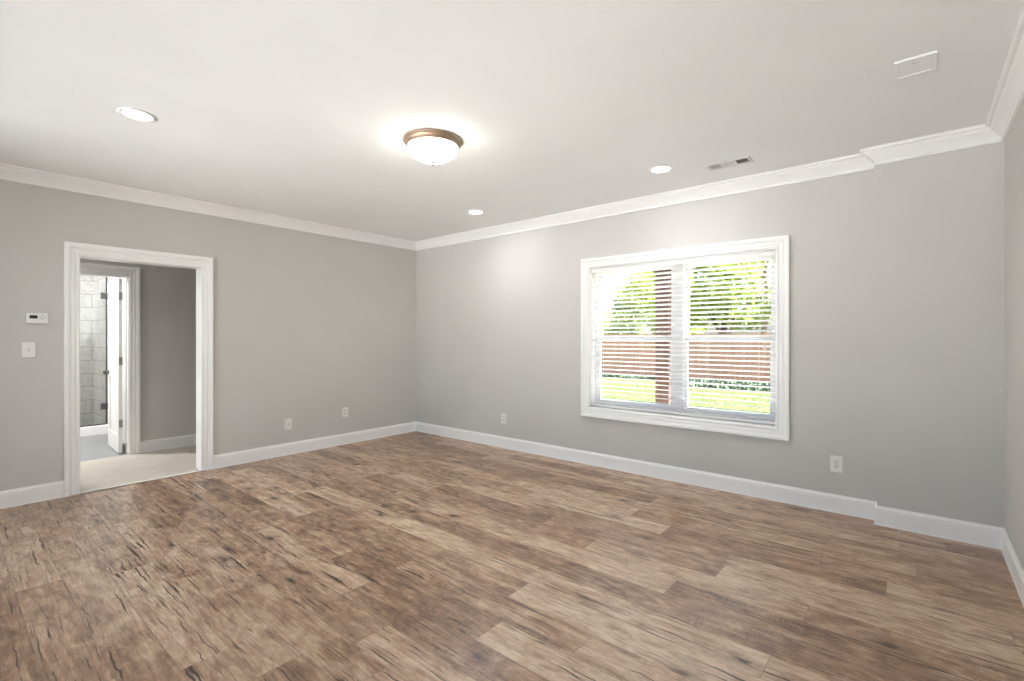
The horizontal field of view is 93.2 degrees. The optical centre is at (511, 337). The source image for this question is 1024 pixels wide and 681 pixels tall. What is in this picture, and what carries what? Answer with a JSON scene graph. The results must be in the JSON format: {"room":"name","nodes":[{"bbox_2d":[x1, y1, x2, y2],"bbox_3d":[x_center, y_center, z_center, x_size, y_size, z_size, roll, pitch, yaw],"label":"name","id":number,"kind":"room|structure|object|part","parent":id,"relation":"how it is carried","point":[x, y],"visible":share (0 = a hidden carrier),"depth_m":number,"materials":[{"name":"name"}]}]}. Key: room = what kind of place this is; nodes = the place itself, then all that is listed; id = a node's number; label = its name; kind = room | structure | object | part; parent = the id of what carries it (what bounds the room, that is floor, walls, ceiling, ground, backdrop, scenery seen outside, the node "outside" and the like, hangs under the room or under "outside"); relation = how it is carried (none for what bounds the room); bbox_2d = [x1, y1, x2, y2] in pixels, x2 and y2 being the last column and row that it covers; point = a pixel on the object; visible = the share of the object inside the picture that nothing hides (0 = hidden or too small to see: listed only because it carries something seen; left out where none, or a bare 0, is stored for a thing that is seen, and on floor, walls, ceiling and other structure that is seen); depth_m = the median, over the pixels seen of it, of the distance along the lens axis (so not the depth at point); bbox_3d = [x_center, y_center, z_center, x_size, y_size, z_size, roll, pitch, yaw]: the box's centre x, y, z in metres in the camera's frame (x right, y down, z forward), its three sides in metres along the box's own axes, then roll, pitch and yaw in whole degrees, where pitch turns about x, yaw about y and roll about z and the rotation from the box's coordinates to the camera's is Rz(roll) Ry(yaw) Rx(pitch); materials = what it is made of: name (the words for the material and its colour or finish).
{"room":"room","nodes":[
{"label":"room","id":0,"kind":"room"},
{"bbox_2d":[80,275,94,425],"bbox_3d":[-7.028,0.000,6.694,0.100,2.700,1.915,0,0,40],"label":"wall","id":1,"kind":"structure","parent":0,"point":[87,283],"depth_m":7.33,"materials":[{"name":"tile"}]},
{"bbox_2d":[95,276,125,441],"bbox_3d":[-5.392,0.000,6.638,2.680,2.700,0.100,0,0,40],"label":"wall","id":2,"kind":"structure","parent":0,"point":[100,282],"depth_m":7.00,"materials":[{"name":"tile"}]},
{"bbox_2d":[80,277,107,426],"bbox_3d":[-5.923,0.179,6.488,0.068,2.089,0.812,0,0,39],"label":"shower door","id":3,"kind":"structure","parent":2,"relation":"attached to","point":[103,406],"depth_m":6.79,"materials":[{"name":"clear glass"}]},
{"bbox_2d":[80,259,195,440],"bbox_3d":[-4.681,0.000,5.306,0.120,2.700,5.600,0,0,40],"label":"wall","id":4,"kind":"structure","parent":0,"point":[167,294],"depth_m":5.83,"materials":[{"name":"beige paint"}]},
{"bbox_2d":[80,262,139,453],"bbox_3d":[-4.688,0.270,5.277,0.149,2.150,1.006,0,0,40],"label":"door frame","id":5,"kind":"structure","parent":4,"relation":"attached to","point":[133,273],"depth_m":5.57,"materials":[{"name":"white wood"}]},
{"bbox_2d":[103,278,122,452],"bbox_3d":[-4.761,0.331,5.807,0.669,2.015,0.151,0,0,42],"label":"door","id":6,"kind":"structure","parent":4,"relation":"in","point":[115,294],"depth_m":5.71,"materials":[{"name":"white paint"}]},
{"bbox_3d":[-4.764,-0.104,5.810,0.450,0.925,0.027,0,0,42],"label":"panel","id":7,"kind":"part","parent":6,"relation":"part of","materials":[{"name":"white paint"}]},
{"bbox_3d":[-4.764,0.808,5.810,0.450,0.660,0.027,0,0,42],"label":"panel","id":8,"kind":"part","parent":6,"relation":"part of","materials":[{"name":"white paint"}]},
{"bbox_2d":[140,434,195,452],"bbox_3d":[-4.628,1.282,5.262,0.018,0.137,5.600,0,0,40],"label":"baseboard","id":9,"kind":"structure","parent":4,"relation":"attached to","point":[186,440],"depth_m":5.83,"materials":[{"name":"white wood"}]},
{"bbox_2d":[0,179,415,490],"bbox_3d":[-3.370,0.000,4.711,0.145,2.700,6.370,0,0,40],"label":"wall","id":10,"kind":"structure","parent":0,"point":[308,327],"depth_m":5.20,"materials":[{"name":"beige paint"}]},
{"bbox_2d":[21,342,35,357],"bbox_3d":[-3.919,0.103,3.928,0.018,0.124,0.082,0,0,40],"label":"light switch","id":11,"kind":"object","parent":10,"relation":"attached to","point":[28,349],"visible":1,"depth_m":3.93,"materials":[{"name":"white plastic"}]},
{"bbox_2d":[26,313,47,323],"bbox_3d":[-3.884,-0.155,3.961,0.029,0.086,0.130,0,0,40],"label":"thermostat","id":12,"kind":"object","parent":10,"relation":"attached to","point":[30,317],"visible":1,"depth_m":3.95,"materials":[{"name":"white plastic"}]},
{"bbox_2d":[64,241,212,496],"bbox_3d":[-3.475,0.271,4.565,0.174,2.158,1.124,0,0,40],"label":"door frame","id":13,"kind":"structure","parent":10,"relation":"attached to","point":[73,251],"depth_m":4.39,"materials":[{"name":"white wood"}]},
{"bbox_2d":[0,163,415,250],"bbox_3d":[-3.044,-1.296,4.914,0.094,0.108,5.299,0,0,40],"label":"crown molding","id":14,"kind":"structure","parent":10,"relation":"attached to","point":[8,172],"depth_m":4.68,"materials":[{"name":"white wood"}]},
{"bbox_2d":[0,421,415,508],"bbox_3d":[-3.073,1.282,4.938,0.018,0.137,5.299,0,0,40],"label":"baseboard","id":15,"kind":"structure","parent":10,"relation":"attached to","point":[54,490],"depth_m":5.32,"materials":[{"name":"white wood"}]},
{"bbox_2d":[285,418,291,429],"bbox_3d":[-2.563,0.997,5.549,0.016,0.122,0.080,0,0,40],"label":"wall plate","id":16,"kind":"object","parent":10,"relation":"attached to","point":[288,422],"visible":1,"depth_m":5.55,"materials":[{"name":"white plastic"}]},
{"bbox_2d":[342,407,347,416],"bbox_3d":[-2.102,0.945,6.106,0.008,0.122,0.080,0,0,40],"label":"power outlet","id":17,"kind":"object","parent":10,"relation":"attached to","point":[344,409],"visible":1,"depth_m":6.11,"materials":[{"name":"white plastic"}]},
{"bbox_2d":[0,431,1023,680],"bbox_3d":[-2.771,1.408,4.098,10.360,0.124,6.200,0,0,40],"label":"floor","id":18,"kind":"structure","parent":0,"point":[411,556],"depth_m":2.69,"materials":[{"name":"wood"}]},
{"bbox_2d":[80,424,107,436],"bbox_3d":[-6.292,1.288,6.077,0.100,0.125,1.915,0,0,40],"label":"shower curb","id":19,"kind":"object","parent":18,"relation":"on","point":[98,429],"visible":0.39,"depth_m":6.65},
{"bbox_2d":[80,470,201,493],"bbox_3d":[-3.425,1.343,4.523,0.036,0.005,0.922,0,0,40],"label":"threshold","id":20,"kind":"object","parent":18,"relation":"on","point":[198,470],"visible":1,"depth_m":4.47,"materials":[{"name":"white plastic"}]},
{"bbox_2d":[0,0,1023,241],"bbox_3d":[-2.697,-1.450,4.148,10.610,0.200,6.370,0,0,40],"label":"ceiling","id":21,"kind":"structure","parent":0,"point":[304,110],"depth_m":2.66,"materials":[{"name":"paint"}]},
{"bbox_2d":[116,107,155,121],"bbox_3d":[-2.275,-1.346,2.938,0.192,0.008,0.192,0,0,40],"label":"recessed light","id":22,"kind":"object","parent":21,"relation":"in","point":[134,114],"visible":1,"depth_m":2.93,"materials":[{"name":"white plastic"}]},
{"bbox_2d":[403,129,461,165],"bbox_3d":[-0.542,-1.263,3.326,0.402,0.172,0.402,0,0,40],"label":"flush light","id":23,"kind":"object","parent":21,"relation":"attached to","point":[429,146],"visible":1,"depth_m":3.21,"materials":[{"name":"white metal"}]},
{"bbox_3d":[-0.542,-1.254,3.326,0.342,0.103,0.342,0,0,40],"label":"lamp shade","id":24,"kind":"part","parent":23,"relation":"part of","materials":[{"name":"white glass"}]},
{"bbox_2d":[467,210,484,214],"bbox_3d":[-0.389,-1.346,5.228,0.192,0.008,0.192,0,0,40],"label":"recessed light","id":25,"kind":"object","parent":21,"relation":"in","point":[473,212],"visible":1,"depth_m":5.23,"materials":[{"name":"white plastic"}]},
{"bbox_2d":[649,165,673,173],"bbox_3d":[1.197,-1.346,3.890,0.192,0.008,0.192,0,0,40],"label":"recessed light","id":26,"kind":"object","parent":21,"relation":"in","point":[659,169],"visible":1,"depth_m":3.89,"materials":[{"name":"white plastic"}]},
{"bbox_2d":[704,156,753,170],"bbox_3d":[1.683,-1.346,3.761,0.324,0.008,0.144,0,0,40],"label":"ceiling vent","id":27,"kind":"object","parent":21,"relation":"in","point":[743,160],"visible":1,"depth_m":3.75,"materials":[{"name":"white metal"}]},
{"bbox_2d":[894,50,937,79],"bbox_3d":[2.001,-1.344,2.402,0.160,0.010,0.196,0,0,40],"label":"cover plate","id":28,"kind":"object","parent":21,"relation":"attached to","point":[926,62],"visible":1,"depth_m":2.40,"materials":[{"name":"paint"}]},
{"bbox_2d":[416,169,876,501],"bbox_3d":[1.018,0.000,5.081,6.110,2.700,0.170,0,0,40],"label":"wall","id":29,"kind":"structure","parent":0,"point":[498,319],"depth_m":4.59,"materials":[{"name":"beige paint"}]},
{"bbox_2d":[501,413,505,423],"bbox_3d":[-0.100,0.992,5.900,0.076,0.120,0.008,0,0,40],"label":"power outlet","id":30,"kind":"object","parent":29,"relation":"attached to","point":[503,416],"visible":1,"depth_m":5.90,"materials":[{"name":"white plastic"}]},
{"bbox_2d":[581,235,789,440],"bbox_3d":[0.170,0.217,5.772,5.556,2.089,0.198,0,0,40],"label":"window","id":31,"kind":"structure","parent":29,"relation":"in","point":[780,430],"depth_m":4.54,"materials":[{"name":"white plastic"}]},
{"bbox_3d":[1.243,0.357,4.932,0.830,0.708,0.028,0,0,40],"label":"sash","id":32,"kind":"part","parent":31,"relation":"part of","materials":[{"name":"white plastic"}]},
{"bbox_3d":[1.263,-0.335,4.956,0.830,0.759,0.026,0,0,40],"label":"sash","id":33,"kind":"part","parent":31,"relation":"part of","materials":[{"name":"white plastic"}]},
{"bbox_2d":[591,250,774,423],"bbox_3d":[1.528,0.001,4.593,1.748,1.447,0.067,0,0,40],"label":"window blind","id":34,"kind":"object","parent":31,"relation":"attached to","point":[759,254],"visible":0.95,"depth_m":4.50,"materials":[{"name":"white plastic"}]},
{"bbox_3d":[0.949,0.014,5.087,0.002,1.403,0.054,0,0,40],"label":"ladder cord","id":35,"kind":"part","parent":34,"relation":"part of","materials":[{"name":"white fabric"}]},
{"bbox_3d":[1.292,0.014,4.799,0.002,1.403,0.054,0,0,40],"label":"ladder cord","id":36,"kind":"part","parent":34,"relation":"part of","materials":[{"name":"white fabric"}]},
{"bbox_3d":[1.532,0.715,4.598,1.742,0.018,0.048,0,0,40],"label":"rail","id":37,"kind":"part","parent":34,"relation":"part of","materials":[{"name":"white plastic"}]},
{"bbox_3d":[2.100,0.014,4.122,0.002,1.403,0.054,0,0,40],"label":"ladder cord","id":38,"kind":"part","parent":34,"relation":"part of","materials":[{"name":"white fabric"}]},
{"bbox_3d":[2.126,-0.286,4.062,0.002,0.784,0.002,0,0,40],"label":"tilt cord","id":39,"kind":"part","parent":34,"relation":"part of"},
{"bbox_3d":[1.934,0.357,4.354,0.772,0.708,0.028,0,0,40],"label":"sash","id":40,"kind":"part","parent":31,"relation":"part of","materials":[{"name":"white plastic"}]},
{"bbox_3d":[1.954,-0.335,4.378,0.772,0.759,0.026,0,0,40],"label":"sash","id":41,"kind":"part","parent":31,"relation":"part of","materials":[{"name":"white plastic"}]},
{"bbox_2d":[415,124,1002,250],"bbox_3d":[0.844,-1.296,4.990,5.959,0.108,0.192,0,0,40],"label":"crown molding","id":42,"kind":"structure","parent":29,"relation":"attached to","point":[860,162],"depth_m":4.02,"materials":[{"name":"white wood"}]},
{"bbox_2d":[416,421,1002,549],"bbox_3d":[0.869,1.282,5.019,5.959,0.137,0.116,0,0,40],"label":"baseboard","id":43,"kind":"structure","parent":29,"relation":"attached to","point":[856,507],"depth_m":4.04,"materials":[{"name":"white wood"}]},
{"bbox_2d":[830,455,842,472],"bbox_3d":[2.496,0.978,3.727,0.080,0.124,0.009,0,0,40],"label":"power outlet","id":44,"kind":"object","parent":29,"relation":"attached to","point":[836,462],"visible":1,"depth_m":3.72,"materials":[{"name":"white plastic"}]},
{"bbox_2d":[834,460,838,468],"bbox_3d":[2.494,0.978,3.725,0.033,0.067,0.003,0,0,40],"label":"receptacle","id":45,"kind":"object","parent":44,"relation":"attached to","point":[836,462],"depth_m":3.72,"materials":[{"name":"white plastic"}]},
{"bbox_2d":[877,142,1004,527],"bbox_3d":[2.912,0.000,3.321,0.647,2.700,0.098,0,0,40],"label":"wall","id":46,"kind":"structure","parent":0,"point":[941,216],"depth_m":3.27,"materials":[{"name":"beige paint"}]},
{"bbox_2d":[1005,99,1023,569],"bbox_3d":[1.500,0.000,1.013,0.150,2.700,5.450,0,0,40],"label":"wall","id":47,"kind":"structure","parent":0,"point":[1014,141],"depth_m":2.73,"materials":[{"name":"beige paint"}]},
{"bbox_2d":[986,5,1023,141],"bbox_3d":[1.423,-1.296,1.112,0.094,0.108,5.201,0,0,40],"label":"crown molding","id":48,"kind":"structure","parent":47,"relation":"attached to","point":[1009,95],"depth_m":2.54,"materials":[{"name":"white wood"}]},
{"bbox_2d":[1001,528,1023,606],"bbox_3d":[1.452,1.282,1.087,0.018,0.137,5.201,0,0,40],"label":"baseboard","id":49,"kind":"structure","parent":47,"relation":"attached to","point":[1015,568],"depth_m":2.70,"materials":[{"name":"white wood"}]},
{"label":"outside","id":50,"kind":"structure","parent":0,"visible":0},
{"bbox_2d":[602,378,769,413],"bbox_3d":[14.097,1.700,33.256,70.000,0.300,59.830,0,0,40],"label":"ground","id":51,"kind":"structure","parent":50,"point":[605,379],"depth_m":12.85,"materials":[{"name":"plant"}]},
{"bbox_2d":[604,305,616,333],"bbox_3d":[4.920,-0.763,29.758,4.231,4.629,4.292,0,0,40],"label":"leafy tree","id":52,"kind":"object","parent":51,"relation":"on","point":[605,313],"visible":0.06,"depth_m":29.03,"materials":[{"name":"green plant"}]},
{"bbox_2d":[604,287,652,333],"bbox_3d":[6.115,-0.631,25.428,3.223,4.364,3.453,0,0,40],"label":"leafy tree","id":53,"kind":"object","parent":51,"relation":"on","point":[614,300],"visible":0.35,"depth_m":25.37,"materials":[{"name":"green plant"}]},
{"bbox_2d":[639,316,654,333],"bbox_3d":[9.777,-0.988,31.625,4.486,5.087,4.475,0,0,40],"label":"leafy tree","id":54,"kind":"object","parent":51,"relation":"on","point":[651,320],"visible":0.04,"depth_m":31.44,"materials":[{"name":"green plant"}]},
{"bbox_2d":[616,271,709,333],"bbox_3d":[6.992,-1.065,22.470,3.906,5.244,3.672,0,0,40],"label":"leafy tree","id":55,"kind":"object","parent":51,"relation":"on","point":[646,272],"visible":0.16,"depth_m":22.14,"materials":[{"name":"green plant"}]},
{"bbox_2d":[602,333,769,383],"bbox_3d":[4.325,0.716,18.506,24.247,1.668,0.155,0,0,40],"label":"fence","id":56,"kind":"object","parent":51,"relation":"on","point":[605,342],"visible":0.1,"depth_m":16.46,"materials":[{"name":"brown wood"}]},
{"bbox_3d":[3.376,0.697,19.216,2.414,1.626,0.026,0,0,40],"label":"board panel","id":57,"kind":"part","parent":56,"relation":"part of","materials":[{"name":"brown wood"}]},
{"bbox_3d":[5.231,0.696,17.663,2.414,1.627,0.026,0,0,40],"label":"board panel","id":58,"kind":"part","parent":56,"relation":"part of","materials":[{"name":"brown wood"}]},
{"bbox_3d":[7.087,0.696,16.110,2.414,1.628,0.025,0,0,40],"label":"board panel","id":59,"kind":"part","parent":56,"relation":"part of","materials":[{"name":"brown wood"}]},
{"bbox_3d":[8.943,0.696,14.556,2.414,1.628,0.026,0,0,40],"label":"board panel","id":60,"kind":"part","parent":56,"relation":"part of","materials":[{"name":"brown wood"}]},
{"bbox_2d":[602,374,769,391],"bbox_3d":[2.935,1.466,18.346,20.148,0.160,1.862,0,0,40],"label":"groundcover","id":61,"kind":"object","parent":51,"relation":"on","point":[605,375],"visible":0.15,"depth_m":15.06,"materials":[{"name":"green plant"}]},
{"bbox_2d":[690,261,770,333],"bbox_3d":[8.243,-1.812,19.058,3.767,6.743,3.459,0,0,40],"label":"leafy tree","id":62,"kind":"object","parent":51,"relation":"on","point":[755,262],"visible":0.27,"depth_m":18.38,"materials":[{"name":"green plant"}]},
{"bbox_2d":[703,260,770,333],"bbox_3d":[14.269,-3.033,27.532,5.729,9.167,6.090,0,0,-38],"label":"leafy tree","id":63,"kind":"object","parent":51,"relation":"on","point":[768,261],"visible":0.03,"depth_m":27.67,"materials":[{"name":"green plant"}]},
{"bbox_3d":[1.762,1.480,6.055,12.000,0.140,2.280,0,0,40],"label":"porch slab","id":64,"kind":"object","parent":51,"relation":"on","visible":0},
{"bbox_2d":[652,269,670,404],"bbox_3d":[2.143,0.090,6.806,0.280,2.640,0.280,0,0,40],"label":"porch post","id":65,"kind":"object","parent":64,"relation":"on","point":[668,270],"visible":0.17,"depth_m":6.73,"materials":[{"name":"white wood"}]}
]}

